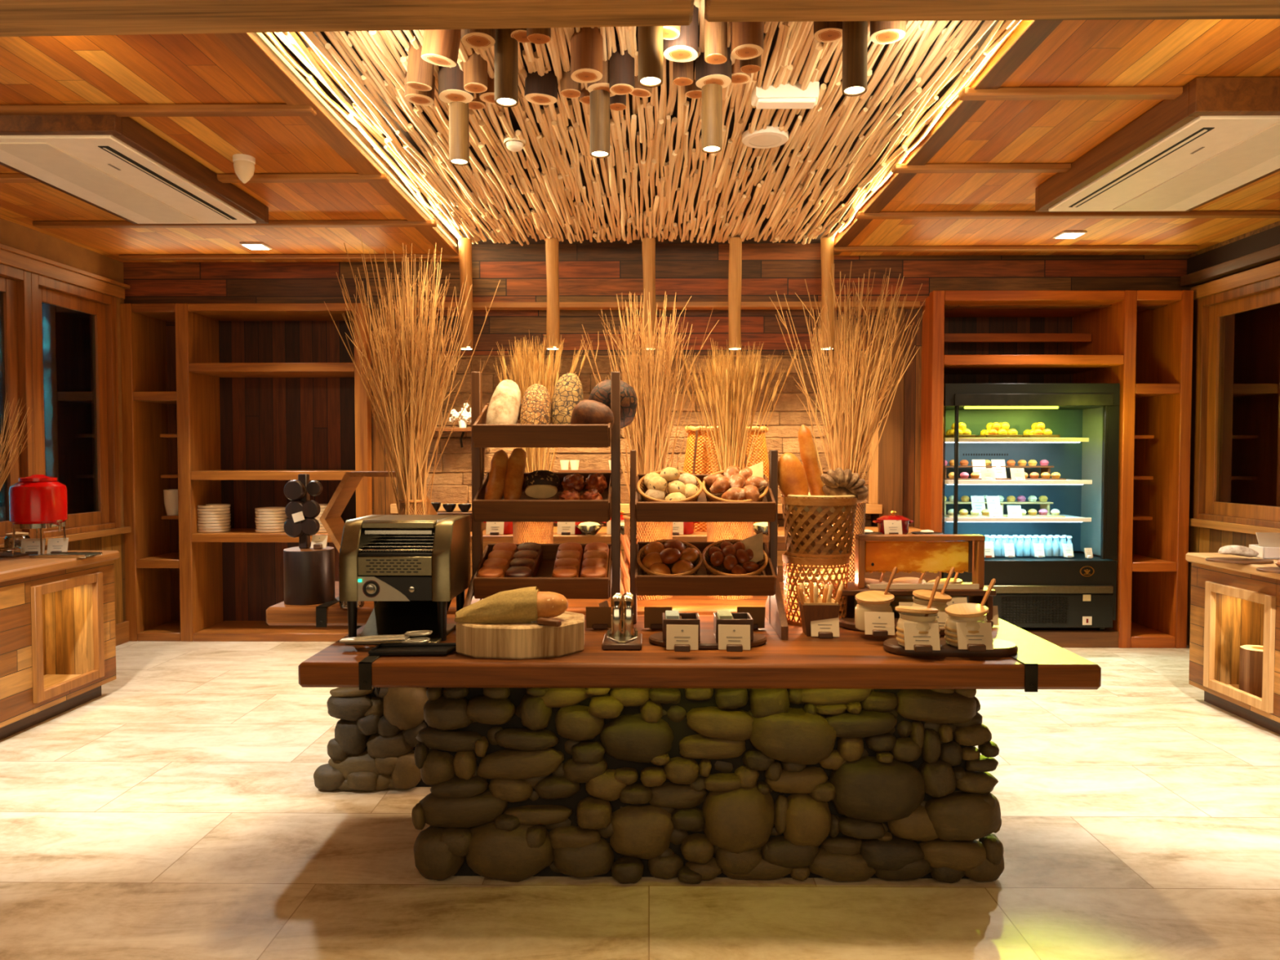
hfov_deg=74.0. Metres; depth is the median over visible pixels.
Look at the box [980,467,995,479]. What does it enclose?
sign card
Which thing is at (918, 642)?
sign card
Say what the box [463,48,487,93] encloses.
log
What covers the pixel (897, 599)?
jam jar
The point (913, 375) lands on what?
wall
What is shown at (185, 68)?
ceiling
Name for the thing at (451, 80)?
log
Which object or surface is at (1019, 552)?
bottle
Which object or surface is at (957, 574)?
spoon
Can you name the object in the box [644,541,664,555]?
bread roll
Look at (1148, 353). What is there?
tall cabinet
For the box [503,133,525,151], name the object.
smoke detector
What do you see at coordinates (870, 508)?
trim
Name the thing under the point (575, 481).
pastry
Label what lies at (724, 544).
bread roll
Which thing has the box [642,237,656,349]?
pendant
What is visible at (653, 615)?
sign card
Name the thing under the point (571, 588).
tray
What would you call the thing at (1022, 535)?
bottle
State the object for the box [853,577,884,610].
jam jar
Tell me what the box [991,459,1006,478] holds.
sign card
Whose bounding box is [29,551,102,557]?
serving tray
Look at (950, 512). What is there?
cake
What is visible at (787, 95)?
emergency light
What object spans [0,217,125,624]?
wall
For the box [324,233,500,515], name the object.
dry branches
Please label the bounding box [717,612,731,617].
sachet
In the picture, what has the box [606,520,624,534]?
sign card
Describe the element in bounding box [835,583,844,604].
breadstick
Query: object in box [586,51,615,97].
log
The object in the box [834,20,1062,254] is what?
trim
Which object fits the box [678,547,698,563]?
bread roll
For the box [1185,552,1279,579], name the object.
countertop
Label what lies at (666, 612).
sachet
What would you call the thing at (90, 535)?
trim
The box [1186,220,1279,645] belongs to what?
wall
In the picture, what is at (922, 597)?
jam jar
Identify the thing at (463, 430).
wall shelf
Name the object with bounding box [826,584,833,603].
breadstick
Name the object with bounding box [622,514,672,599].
wicker vase
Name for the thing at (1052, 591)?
fridge
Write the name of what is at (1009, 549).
sign card
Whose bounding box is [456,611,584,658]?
log slice
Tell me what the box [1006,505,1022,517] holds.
sign card
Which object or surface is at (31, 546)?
sign card
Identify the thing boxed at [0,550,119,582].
countertop
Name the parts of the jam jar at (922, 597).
glass, wooden lid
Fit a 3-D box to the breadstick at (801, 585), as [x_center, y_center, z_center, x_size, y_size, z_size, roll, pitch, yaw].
[0.630,0.490,3.236,0.052,0.187,0.019,0,2,-6]
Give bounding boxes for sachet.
[665,612,679,614]
[666,614,679,618]
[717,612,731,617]
[718,614,732,618]
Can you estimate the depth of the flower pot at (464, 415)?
6.99 m
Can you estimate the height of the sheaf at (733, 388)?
0.986 m
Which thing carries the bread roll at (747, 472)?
in the basket at (757, 468)
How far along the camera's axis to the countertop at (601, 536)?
6.24 m
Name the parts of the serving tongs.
arm, arm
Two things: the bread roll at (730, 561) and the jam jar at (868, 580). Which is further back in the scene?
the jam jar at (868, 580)
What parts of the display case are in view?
post, post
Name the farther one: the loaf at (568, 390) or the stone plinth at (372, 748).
the stone plinth at (372, 748)
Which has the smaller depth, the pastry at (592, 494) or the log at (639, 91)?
the pastry at (592, 494)
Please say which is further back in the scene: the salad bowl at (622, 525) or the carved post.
the salad bowl at (622, 525)
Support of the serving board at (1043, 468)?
on the fridge
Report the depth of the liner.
3.35 m
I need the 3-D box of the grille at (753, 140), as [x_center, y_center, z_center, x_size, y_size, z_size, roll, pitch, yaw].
[0.648,-1.761,4.396,0.170,0.012,0.170,0,2,1]
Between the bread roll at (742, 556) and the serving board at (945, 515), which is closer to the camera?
the bread roll at (742, 556)
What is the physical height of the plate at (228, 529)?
0.025 m
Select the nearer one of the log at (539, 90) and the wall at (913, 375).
the log at (539, 90)
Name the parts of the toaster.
leg, timer knob, vent panel, control panel, speed knob, leg, leg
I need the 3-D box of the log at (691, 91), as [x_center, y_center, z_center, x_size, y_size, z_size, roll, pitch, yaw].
[0.250,-1.758,3.781,0.100,0.082,0.091,0,2,1]
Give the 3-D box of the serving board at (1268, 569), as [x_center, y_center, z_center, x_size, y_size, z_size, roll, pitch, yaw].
[3.427,0.479,4.479,0.300,0.014,0.200,0,2,12]
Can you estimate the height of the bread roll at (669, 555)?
0.063 m
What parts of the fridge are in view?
glass, frame post, panel, price rail, price rail, price rail, panel, glass, frame post, frame post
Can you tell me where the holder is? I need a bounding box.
[798,598,839,635]
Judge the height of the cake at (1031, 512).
0.050 m
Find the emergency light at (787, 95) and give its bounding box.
[751,80,819,109]
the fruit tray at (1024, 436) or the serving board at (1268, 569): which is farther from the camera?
the fruit tray at (1024, 436)
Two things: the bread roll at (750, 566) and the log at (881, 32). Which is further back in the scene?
the bread roll at (750, 566)
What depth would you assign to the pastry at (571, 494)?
3.30 m
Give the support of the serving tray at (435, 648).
on the wooden slab at (852, 660)
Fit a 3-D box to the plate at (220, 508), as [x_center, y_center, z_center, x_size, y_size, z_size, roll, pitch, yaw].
[-3.601,0.247,7.170,0.252,0.025,0.252,0,2,1]
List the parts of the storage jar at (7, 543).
lid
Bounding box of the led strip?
[256,32,457,246]
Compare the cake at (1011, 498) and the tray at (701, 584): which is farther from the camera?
the cake at (1011, 498)
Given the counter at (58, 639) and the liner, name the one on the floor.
the counter at (58, 639)
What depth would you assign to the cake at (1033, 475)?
6.90 m
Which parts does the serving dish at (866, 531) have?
dish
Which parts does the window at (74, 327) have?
pane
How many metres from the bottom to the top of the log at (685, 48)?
0.202 m
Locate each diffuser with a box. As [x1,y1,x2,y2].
[242,244,269,249]
[755,97,816,109]
[1056,233,1084,238]
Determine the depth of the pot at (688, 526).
6.30 m
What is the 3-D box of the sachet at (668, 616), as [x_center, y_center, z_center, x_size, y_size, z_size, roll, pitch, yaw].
[0.115,0.518,3.003,0.048,0.085,0.020,0,2,1]
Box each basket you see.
[636,470,702,502]
[636,538,702,575]
[702,461,768,502]
[702,532,768,575]
[780,495,857,558]
[782,552,849,626]
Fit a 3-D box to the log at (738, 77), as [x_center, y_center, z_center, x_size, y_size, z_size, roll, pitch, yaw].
[0.418,-1.747,3.599,0.110,0.092,0.110,0,2,1]
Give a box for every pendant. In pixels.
[448,101,469,165]
[458,237,473,350]
[493,28,518,107]
[545,237,559,350]
[589,89,609,158]
[638,26,662,87]
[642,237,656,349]
[701,83,722,153]
[728,236,742,350]
[820,236,834,350]
[841,21,867,96]
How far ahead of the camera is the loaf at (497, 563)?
3.38 m
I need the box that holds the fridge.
[942,382,1119,630]
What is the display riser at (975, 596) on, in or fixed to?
on the wooden slab at (852, 660)
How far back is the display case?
3.44 m
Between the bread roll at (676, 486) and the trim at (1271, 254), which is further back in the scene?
the trim at (1271, 254)
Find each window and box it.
[0,263,35,543]
[31,272,120,537]
[1192,275,1279,528]
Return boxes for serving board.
[648,629,766,649]
[839,611,899,632]
[883,637,1017,657]
[944,501,995,514]
[944,514,1006,517]
[945,466,995,478]
[945,478,1006,479]
[1000,466,1053,478]
[1000,501,1053,515]
[1003,515,1065,517]
[1006,478,1066,479]
[1205,557,1273,564]
[1256,566,1279,573]
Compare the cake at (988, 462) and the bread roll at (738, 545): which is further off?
the cake at (988, 462)
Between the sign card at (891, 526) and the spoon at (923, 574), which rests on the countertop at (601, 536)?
the sign card at (891, 526)
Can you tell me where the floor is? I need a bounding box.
[0,640,1279,959]
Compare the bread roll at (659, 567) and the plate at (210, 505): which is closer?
the bread roll at (659, 567)
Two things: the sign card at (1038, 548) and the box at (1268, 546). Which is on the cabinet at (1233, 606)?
the box at (1268, 546)
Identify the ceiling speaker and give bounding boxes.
[742,125,788,148]
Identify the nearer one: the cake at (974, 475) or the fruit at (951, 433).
the cake at (974, 475)
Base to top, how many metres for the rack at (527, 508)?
1.019 m
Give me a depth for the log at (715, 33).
3.09 m
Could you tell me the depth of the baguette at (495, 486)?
3.40 m
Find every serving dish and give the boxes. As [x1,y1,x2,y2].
[864,529,882,533]
[911,529,943,534]
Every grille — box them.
[0,142,199,222]
[748,134,782,146]
[1112,123,1279,210]
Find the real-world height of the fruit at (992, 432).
0.070 m
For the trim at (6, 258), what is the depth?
6.14 m
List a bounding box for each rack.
[0,546,27,557]
[462,371,620,608]
[630,449,788,639]
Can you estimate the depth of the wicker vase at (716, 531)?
4.01 m
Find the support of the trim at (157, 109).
attached to the ceiling at (185, 68)
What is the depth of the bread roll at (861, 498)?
3.47 m
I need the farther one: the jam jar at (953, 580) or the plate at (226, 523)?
the plate at (226, 523)
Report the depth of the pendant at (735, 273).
6.41 m
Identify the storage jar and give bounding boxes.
[4,531,30,552]
[163,488,178,515]
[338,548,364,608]
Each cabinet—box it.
[120,302,372,641]
[920,289,1193,648]
[1185,552,1279,734]
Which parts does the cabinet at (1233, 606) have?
niche frame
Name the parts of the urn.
leg, leg, lid, leg, leg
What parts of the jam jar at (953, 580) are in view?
wooden lid, glass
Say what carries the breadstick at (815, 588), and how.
in the holder
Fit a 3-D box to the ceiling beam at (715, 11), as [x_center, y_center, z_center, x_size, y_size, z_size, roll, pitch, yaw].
[2.319,-1.662,2.611,4.219,0.340,0.295,0,2,1]
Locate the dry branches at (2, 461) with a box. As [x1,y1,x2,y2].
[0,395,32,490]
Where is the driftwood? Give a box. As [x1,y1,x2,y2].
[620,533,637,595]
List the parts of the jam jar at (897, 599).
glass, wooden lid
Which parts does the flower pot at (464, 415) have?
pot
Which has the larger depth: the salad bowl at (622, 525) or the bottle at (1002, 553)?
the bottle at (1002, 553)
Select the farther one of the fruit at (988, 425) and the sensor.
the fruit at (988, 425)
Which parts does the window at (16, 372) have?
pane, sash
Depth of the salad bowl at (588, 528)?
6.23 m
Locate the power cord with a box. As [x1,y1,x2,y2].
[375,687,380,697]
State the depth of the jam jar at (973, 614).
2.88 m
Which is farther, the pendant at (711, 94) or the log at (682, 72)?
the pendant at (711, 94)
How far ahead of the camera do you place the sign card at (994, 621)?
3.40 m
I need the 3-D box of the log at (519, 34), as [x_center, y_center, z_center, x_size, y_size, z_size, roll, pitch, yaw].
[-0.420,-1.690,3.071,0.100,0.172,0.097,0,2,1]
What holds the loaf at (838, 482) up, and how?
on the woven basket at (807, 548)
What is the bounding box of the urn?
[8,474,67,554]
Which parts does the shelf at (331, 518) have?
panel, panel, panel, panel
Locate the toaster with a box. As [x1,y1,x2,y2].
[338,515,471,644]
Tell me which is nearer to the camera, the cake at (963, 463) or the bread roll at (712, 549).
the bread roll at (712, 549)
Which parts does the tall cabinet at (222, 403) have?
post, shelf, shelf, shelf, shelf, shelf, shelf, shelf, post, panel, shelf, shelf, shelf, shelf, shelf, post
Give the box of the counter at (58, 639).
[0,550,119,740]
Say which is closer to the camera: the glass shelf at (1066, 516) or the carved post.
the carved post
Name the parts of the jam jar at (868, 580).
glass, wooden lid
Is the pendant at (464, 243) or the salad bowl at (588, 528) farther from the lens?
the pendant at (464, 243)
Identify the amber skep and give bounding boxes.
[683,426,768,532]
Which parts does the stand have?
tong arm, tong arm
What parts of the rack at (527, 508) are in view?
post, post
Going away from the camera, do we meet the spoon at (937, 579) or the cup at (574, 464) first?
the spoon at (937, 579)
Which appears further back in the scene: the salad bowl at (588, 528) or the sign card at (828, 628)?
the salad bowl at (588, 528)
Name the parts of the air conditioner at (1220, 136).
panel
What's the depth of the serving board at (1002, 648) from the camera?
2.88 m
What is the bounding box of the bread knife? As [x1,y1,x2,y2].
[519,617,561,626]
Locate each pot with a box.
[448,402,471,427]
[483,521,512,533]
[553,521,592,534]
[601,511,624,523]
[683,521,698,534]
[872,511,913,533]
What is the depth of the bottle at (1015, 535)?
7.02 m
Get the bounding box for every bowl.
[431,502,440,511]
[442,503,456,511]
[457,503,471,511]
[575,521,604,535]
[620,522,624,533]
[753,521,778,535]
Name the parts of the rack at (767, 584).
post, post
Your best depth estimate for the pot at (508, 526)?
6.31 m
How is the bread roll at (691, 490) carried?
in the basket at (642, 488)
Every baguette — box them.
[484,449,508,499]
[502,448,526,499]
[797,424,826,495]
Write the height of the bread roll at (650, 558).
0.073 m
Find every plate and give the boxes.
[197,503,231,508]
[197,506,230,511]
[197,510,230,514]
[197,512,231,517]
[197,515,231,520]
[197,519,231,524]
[197,522,230,526]
[197,524,231,529]
[197,528,231,533]
[254,506,285,511]
[254,510,285,514]
[254,516,287,520]
[254,519,286,524]
[255,513,286,517]
[255,522,284,526]
[255,525,284,529]
[255,528,284,533]
[317,529,326,533]
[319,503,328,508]
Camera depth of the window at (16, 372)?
5.81 m
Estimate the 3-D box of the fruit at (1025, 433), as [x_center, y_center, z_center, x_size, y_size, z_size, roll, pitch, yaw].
[3.253,-0.389,7.118,0.074,0.071,0.073,-1,2,-36]
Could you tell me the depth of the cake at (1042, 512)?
6.94 m
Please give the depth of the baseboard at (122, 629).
6.91 m
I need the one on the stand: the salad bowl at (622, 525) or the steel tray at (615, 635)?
the steel tray at (615, 635)
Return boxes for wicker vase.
[398,499,426,515]
[512,521,553,543]
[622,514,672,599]
[706,521,753,599]
[819,499,866,598]
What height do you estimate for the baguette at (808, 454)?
0.351 m
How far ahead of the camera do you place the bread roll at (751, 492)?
3.30 m
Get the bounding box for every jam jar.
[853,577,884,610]
[854,591,894,631]
[889,577,925,613]
[895,605,940,647]
[911,589,951,612]
[927,577,964,597]
[944,603,988,647]
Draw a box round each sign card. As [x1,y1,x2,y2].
[20,537,45,555]
[46,537,68,553]
[311,535,327,549]
[485,521,503,534]
[556,521,574,535]
[586,606,611,629]
[598,600,608,606]
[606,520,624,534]
[644,606,672,629]
[666,624,697,652]
[672,521,683,535]
[718,624,750,652]
[737,606,765,629]
[810,617,839,638]
[864,611,894,636]
[883,520,902,533]
[898,602,912,617]
[903,622,940,652]
[936,612,948,635]
[946,597,967,606]
[955,622,993,651]
[970,495,985,514]
[972,459,986,478]
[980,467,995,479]
[984,541,994,558]
[985,605,999,626]
[986,495,1000,509]
[988,505,1003,517]
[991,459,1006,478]
[1004,543,1015,557]
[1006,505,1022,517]
[1010,467,1025,479]
[1033,543,1044,557]
[1062,543,1073,557]
[1084,547,1093,558]
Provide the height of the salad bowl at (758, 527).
0.095 m
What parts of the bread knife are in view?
blade, handle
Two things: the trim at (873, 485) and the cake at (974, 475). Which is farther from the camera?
the trim at (873, 485)
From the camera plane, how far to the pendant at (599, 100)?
3.62 m
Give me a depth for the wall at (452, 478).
7.12 m
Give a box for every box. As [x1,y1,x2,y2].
[662,612,700,643]
[713,612,753,643]
[1248,532,1279,559]
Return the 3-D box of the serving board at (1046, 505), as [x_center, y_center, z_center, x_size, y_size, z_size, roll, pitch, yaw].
[3.224,0.240,7.167,0.446,0.114,0.180,0,2,1]
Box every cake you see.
[947,509,953,515]
[948,459,954,466]
[948,471,954,478]
[948,495,953,501]
[959,509,968,515]
[960,459,968,466]
[960,472,968,478]
[960,495,969,502]
[970,471,979,478]
[970,509,979,515]
[981,509,989,515]
[985,459,991,466]
[999,495,1004,502]
[1006,459,1015,466]
[1006,495,1015,502]
[1017,459,1026,466]
[1017,495,1026,502]
[1021,509,1026,515]
[1027,459,1036,466]
[1027,495,1036,502]
[1027,509,1037,515]
[1029,472,1039,478]
[1038,495,1048,502]
[1038,508,1048,515]
[1040,459,1048,466]
[1040,472,1050,478]
[1050,509,1060,515]
[1051,471,1060,478]
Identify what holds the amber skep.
on the countertop at (601, 536)
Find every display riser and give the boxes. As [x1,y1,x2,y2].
[436,511,486,531]
[821,582,995,620]
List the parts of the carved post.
round knob, round knob, round knob, post, round knob, round knob, round knob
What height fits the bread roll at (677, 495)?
0.063 m
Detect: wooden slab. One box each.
[266,581,818,626]
[297,614,1101,692]
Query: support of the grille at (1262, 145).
attached to the air conditioner at (1220, 136)
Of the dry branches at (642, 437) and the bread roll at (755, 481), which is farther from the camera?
the dry branches at (642, 437)
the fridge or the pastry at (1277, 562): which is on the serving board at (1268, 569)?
the pastry at (1277, 562)
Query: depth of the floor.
3.23 m
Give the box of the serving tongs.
[339,630,432,644]
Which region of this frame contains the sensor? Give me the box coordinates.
[232,154,255,183]
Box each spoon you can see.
[879,573,884,582]
[884,566,897,595]
[919,571,926,580]
[924,576,940,616]
[940,567,954,594]
[954,572,959,578]
[980,577,995,605]
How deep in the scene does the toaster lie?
3.14 m
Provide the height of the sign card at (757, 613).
0.092 m
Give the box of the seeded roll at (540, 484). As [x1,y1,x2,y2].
[524,470,559,498]
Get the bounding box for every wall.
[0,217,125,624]
[123,243,1186,310]
[369,308,405,515]
[404,309,876,526]
[428,453,864,453]
[902,307,922,528]
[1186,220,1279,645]
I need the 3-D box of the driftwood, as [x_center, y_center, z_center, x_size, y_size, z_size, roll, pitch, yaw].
[-0.068,0.413,3.986,0.150,0.318,0.094,0,2,1]
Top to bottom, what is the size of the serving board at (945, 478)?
0.014 m
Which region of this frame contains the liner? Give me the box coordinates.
[781,492,855,512]
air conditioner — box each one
[0,115,268,224]
[1035,76,1279,212]
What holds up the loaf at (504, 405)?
in the rack at (527, 508)
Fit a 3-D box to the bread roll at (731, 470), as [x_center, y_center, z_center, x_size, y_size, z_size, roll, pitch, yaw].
[0.379,-0.012,3.452,0.066,0.090,0.093,2,2,44]
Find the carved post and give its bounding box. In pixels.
[283,474,322,548]
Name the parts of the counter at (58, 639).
niche frame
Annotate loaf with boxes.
[454,586,568,623]
[476,542,516,577]
[485,379,521,424]
[504,542,542,577]
[520,383,551,424]
[551,373,583,424]
[551,542,582,577]
[570,400,613,429]
[579,542,609,577]
[588,379,637,428]
[777,452,808,497]
[820,467,867,498]
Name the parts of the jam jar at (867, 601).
wooden lid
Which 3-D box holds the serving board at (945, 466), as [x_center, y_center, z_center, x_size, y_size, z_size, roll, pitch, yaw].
[2.746,-0.062,7.162,0.447,0.114,0.180,0,2,1]
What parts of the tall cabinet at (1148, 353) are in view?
post, panel, rail, shelf, shelf, post, shelf, shelf, shelf, shelf, shelf, shelf, shelf, post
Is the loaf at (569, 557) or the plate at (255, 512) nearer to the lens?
the loaf at (569, 557)
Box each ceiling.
[0,32,458,262]
[264,0,1021,245]
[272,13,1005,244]
[834,18,1279,255]
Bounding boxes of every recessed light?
[239,242,271,249]
[1053,231,1087,238]
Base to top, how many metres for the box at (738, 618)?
0.085 m
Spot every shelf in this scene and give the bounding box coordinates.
[319,471,437,552]
[435,427,471,447]
[558,469,622,473]
[944,514,1082,517]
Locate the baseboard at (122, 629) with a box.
[115,621,128,645]
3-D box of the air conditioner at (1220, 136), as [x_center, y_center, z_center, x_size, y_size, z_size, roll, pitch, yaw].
[2.847,-1.661,4.378,0.928,0.166,1.512,0,2,1]
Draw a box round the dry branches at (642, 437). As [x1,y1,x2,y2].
[581,288,719,510]
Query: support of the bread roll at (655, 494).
in the basket at (642, 488)
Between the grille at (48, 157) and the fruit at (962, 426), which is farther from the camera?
the fruit at (962, 426)
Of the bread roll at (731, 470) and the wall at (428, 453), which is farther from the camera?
the wall at (428, 453)
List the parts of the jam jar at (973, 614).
wooden lid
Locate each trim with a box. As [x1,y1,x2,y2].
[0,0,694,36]
[0,103,316,116]
[0,173,40,182]
[0,243,130,288]
[0,248,124,299]
[0,526,131,547]
[32,219,437,228]
[118,253,458,260]
[213,32,458,260]
[217,173,389,182]
[390,502,882,513]
[416,301,919,310]
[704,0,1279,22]
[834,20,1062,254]
[834,244,1197,252]
[855,210,1279,219]
[867,365,879,504]
[870,308,904,526]
[891,163,1071,173]
[958,86,1182,100]
[1180,244,1279,286]
[1189,518,1279,534]
[1191,260,1279,300]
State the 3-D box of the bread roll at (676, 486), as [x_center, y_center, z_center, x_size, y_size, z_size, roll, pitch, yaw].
[0.149,0.036,3.365,0.078,0.071,0.077,0,2,1]
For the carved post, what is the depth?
3.91 m
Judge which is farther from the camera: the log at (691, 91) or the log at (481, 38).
the log at (691, 91)
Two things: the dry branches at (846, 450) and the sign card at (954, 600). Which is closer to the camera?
the sign card at (954, 600)
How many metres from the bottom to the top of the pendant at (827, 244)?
0.836 m
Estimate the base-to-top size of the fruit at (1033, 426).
0.071 m
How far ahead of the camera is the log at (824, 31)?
3.08 m
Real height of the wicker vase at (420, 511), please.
0.467 m
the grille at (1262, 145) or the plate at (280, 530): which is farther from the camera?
the plate at (280, 530)
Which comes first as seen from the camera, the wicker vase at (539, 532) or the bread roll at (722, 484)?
the bread roll at (722, 484)
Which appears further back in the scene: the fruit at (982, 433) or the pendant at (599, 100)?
the fruit at (982, 433)
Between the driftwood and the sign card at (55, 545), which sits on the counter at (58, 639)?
the sign card at (55, 545)
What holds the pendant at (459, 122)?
hanging from the ceiling at (815, 127)
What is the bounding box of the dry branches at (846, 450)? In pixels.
[768,261,925,484]
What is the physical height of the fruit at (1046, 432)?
0.071 m
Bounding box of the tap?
[52,520,62,531]
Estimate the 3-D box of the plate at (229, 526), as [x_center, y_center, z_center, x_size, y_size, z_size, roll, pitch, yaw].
[-3.598,0.400,7.175,0.252,0.025,0.252,0,2,1]
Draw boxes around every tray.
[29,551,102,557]
[345,623,456,644]
[368,642,456,655]
[471,403,612,447]
[471,472,612,521]
[472,543,612,599]
[607,627,637,643]
[635,474,776,521]
[635,542,776,595]
[865,582,979,589]
[945,435,976,437]
[975,435,1023,437]
[1022,435,1060,437]
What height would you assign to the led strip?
0.014 m
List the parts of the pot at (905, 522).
lid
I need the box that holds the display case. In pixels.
[854,533,985,589]
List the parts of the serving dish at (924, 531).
dish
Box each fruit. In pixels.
[948,429,954,435]
[953,429,963,435]
[959,422,966,431]
[962,428,971,435]
[979,429,986,435]
[986,422,992,429]
[987,428,997,435]
[991,422,1000,431]
[997,428,1007,435]
[1000,422,1009,430]
[1008,428,1017,435]
[1022,429,1030,435]
[1027,429,1034,435]
[1031,422,1036,429]
[1032,428,1042,435]
[1035,422,1044,430]
[1042,428,1052,435]
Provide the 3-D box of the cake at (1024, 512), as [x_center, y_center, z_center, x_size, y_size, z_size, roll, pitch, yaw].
[3.125,0.264,6.949,0.072,0.050,0.071,1,2,38]
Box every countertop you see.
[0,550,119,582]
[470,526,945,582]
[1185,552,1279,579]
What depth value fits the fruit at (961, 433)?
6.93 m
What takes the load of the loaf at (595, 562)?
in the rack at (527, 508)
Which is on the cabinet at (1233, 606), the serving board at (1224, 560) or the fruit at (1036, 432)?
the serving board at (1224, 560)
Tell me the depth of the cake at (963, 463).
7.15 m
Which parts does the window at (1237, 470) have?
pane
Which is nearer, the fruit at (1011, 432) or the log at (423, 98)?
the log at (423, 98)
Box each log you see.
[404,71,435,106]
[406,38,434,91]
[421,29,461,66]
[438,62,473,103]
[461,28,495,48]
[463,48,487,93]
[468,93,485,109]
[479,67,496,104]
[510,28,530,43]
[524,65,558,105]
[526,27,551,44]
[560,62,581,98]
[570,26,603,83]
[578,86,589,103]
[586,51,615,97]
[608,44,634,94]
[609,94,626,111]
[629,75,652,97]
[662,4,698,62]
[662,25,680,39]
[672,60,693,85]
[684,71,701,98]
[695,45,731,88]
[704,18,727,64]
[730,22,764,59]
[731,58,751,84]
[740,54,760,73]
[813,21,842,42]
[870,21,906,44]
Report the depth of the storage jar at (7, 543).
5.36 m
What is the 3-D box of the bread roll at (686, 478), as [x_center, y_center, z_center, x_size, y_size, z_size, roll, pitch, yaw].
[0.190,0.005,3.439,0.077,0.065,0.082,2,3,45]
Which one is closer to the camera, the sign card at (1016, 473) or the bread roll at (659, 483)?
the bread roll at (659, 483)
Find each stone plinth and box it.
[313,625,431,791]
[411,687,1004,884]
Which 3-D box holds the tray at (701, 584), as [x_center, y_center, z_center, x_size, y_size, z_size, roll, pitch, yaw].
[0.255,0.350,3.425,0.546,0.085,0.326,0,22,1]
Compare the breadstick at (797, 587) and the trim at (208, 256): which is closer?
the breadstick at (797, 587)
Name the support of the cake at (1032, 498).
on the serving board at (1046, 505)
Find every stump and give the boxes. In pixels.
[283,546,335,604]
[1238,644,1262,697]
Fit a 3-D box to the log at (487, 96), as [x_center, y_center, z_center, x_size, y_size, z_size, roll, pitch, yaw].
[-0.648,-1.742,3.752,0.124,0.112,0.130,0,2,1]
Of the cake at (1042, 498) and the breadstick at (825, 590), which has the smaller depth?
the breadstick at (825, 590)
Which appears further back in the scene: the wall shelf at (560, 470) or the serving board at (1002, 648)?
the wall shelf at (560, 470)
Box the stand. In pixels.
[601,592,642,649]
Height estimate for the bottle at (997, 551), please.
0.164 m
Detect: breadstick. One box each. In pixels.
[795,585,800,603]
[799,584,805,602]
[799,587,804,607]
[808,582,813,602]
[813,585,817,602]
[822,587,827,603]
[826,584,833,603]
[834,589,842,603]
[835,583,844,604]
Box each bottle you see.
[994,535,1000,555]
[1000,535,1006,555]
[1012,534,1017,554]
[1016,535,1022,555]
[1018,534,1025,554]
[1023,535,1029,555]
[1026,534,1031,554]
[1030,535,1036,555]
[1044,536,1051,555]
[1047,534,1053,554]
[1052,536,1057,555]
[1053,534,1060,554]
[1058,536,1065,555]
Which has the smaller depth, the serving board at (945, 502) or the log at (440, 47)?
the log at (440, 47)
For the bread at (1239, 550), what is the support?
on the serving board at (1224, 560)
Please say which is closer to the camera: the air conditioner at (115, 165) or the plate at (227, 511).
the air conditioner at (115, 165)
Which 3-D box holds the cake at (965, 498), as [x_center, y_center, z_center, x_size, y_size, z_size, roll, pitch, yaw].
[2.741,0.157,7.152,0.071,0.050,0.072,-2,2,-41]
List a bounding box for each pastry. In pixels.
[558,488,580,499]
[561,473,585,492]
[579,488,603,499]
[585,472,607,493]
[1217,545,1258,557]
[1275,559,1279,567]
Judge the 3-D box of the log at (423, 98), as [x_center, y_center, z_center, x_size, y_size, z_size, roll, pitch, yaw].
[-0.959,-1.731,3.717,0.133,0.138,0.136,1,2,30]
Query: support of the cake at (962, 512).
on the serving board at (945, 515)
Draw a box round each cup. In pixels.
[560,460,569,470]
[569,460,579,470]
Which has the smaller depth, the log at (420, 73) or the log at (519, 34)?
the log at (519, 34)
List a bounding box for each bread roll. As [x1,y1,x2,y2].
[641,551,662,568]
[644,472,659,487]
[644,488,665,499]
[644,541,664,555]
[647,476,667,491]
[648,562,671,575]
[659,467,680,483]
[659,547,680,564]
[663,539,685,551]
[664,492,685,500]
[667,480,685,494]
[671,560,693,575]
[677,473,696,485]
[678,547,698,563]
[684,483,699,497]
[703,473,724,487]
[707,546,722,556]
[710,476,730,493]
[710,551,724,566]
[720,487,745,500]
[720,541,733,550]
[722,545,736,557]
[723,554,737,570]
[724,466,739,478]
[728,473,746,488]
[730,564,746,574]
[733,541,745,550]
[735,549,749,564]
[738,466,752,479]
[742,484,759,502]
[742,560,759,573]
[744,475,768,490]
[746,548,753,559]
[857,491,867,503]
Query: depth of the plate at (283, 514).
7.07 m
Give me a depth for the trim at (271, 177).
4.75 m
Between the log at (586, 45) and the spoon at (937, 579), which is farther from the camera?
the log at (586, 45)
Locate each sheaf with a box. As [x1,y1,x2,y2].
[493,333,591,472]
[680,337,799,473]
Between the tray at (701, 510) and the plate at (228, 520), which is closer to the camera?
the tray at (701, 510)

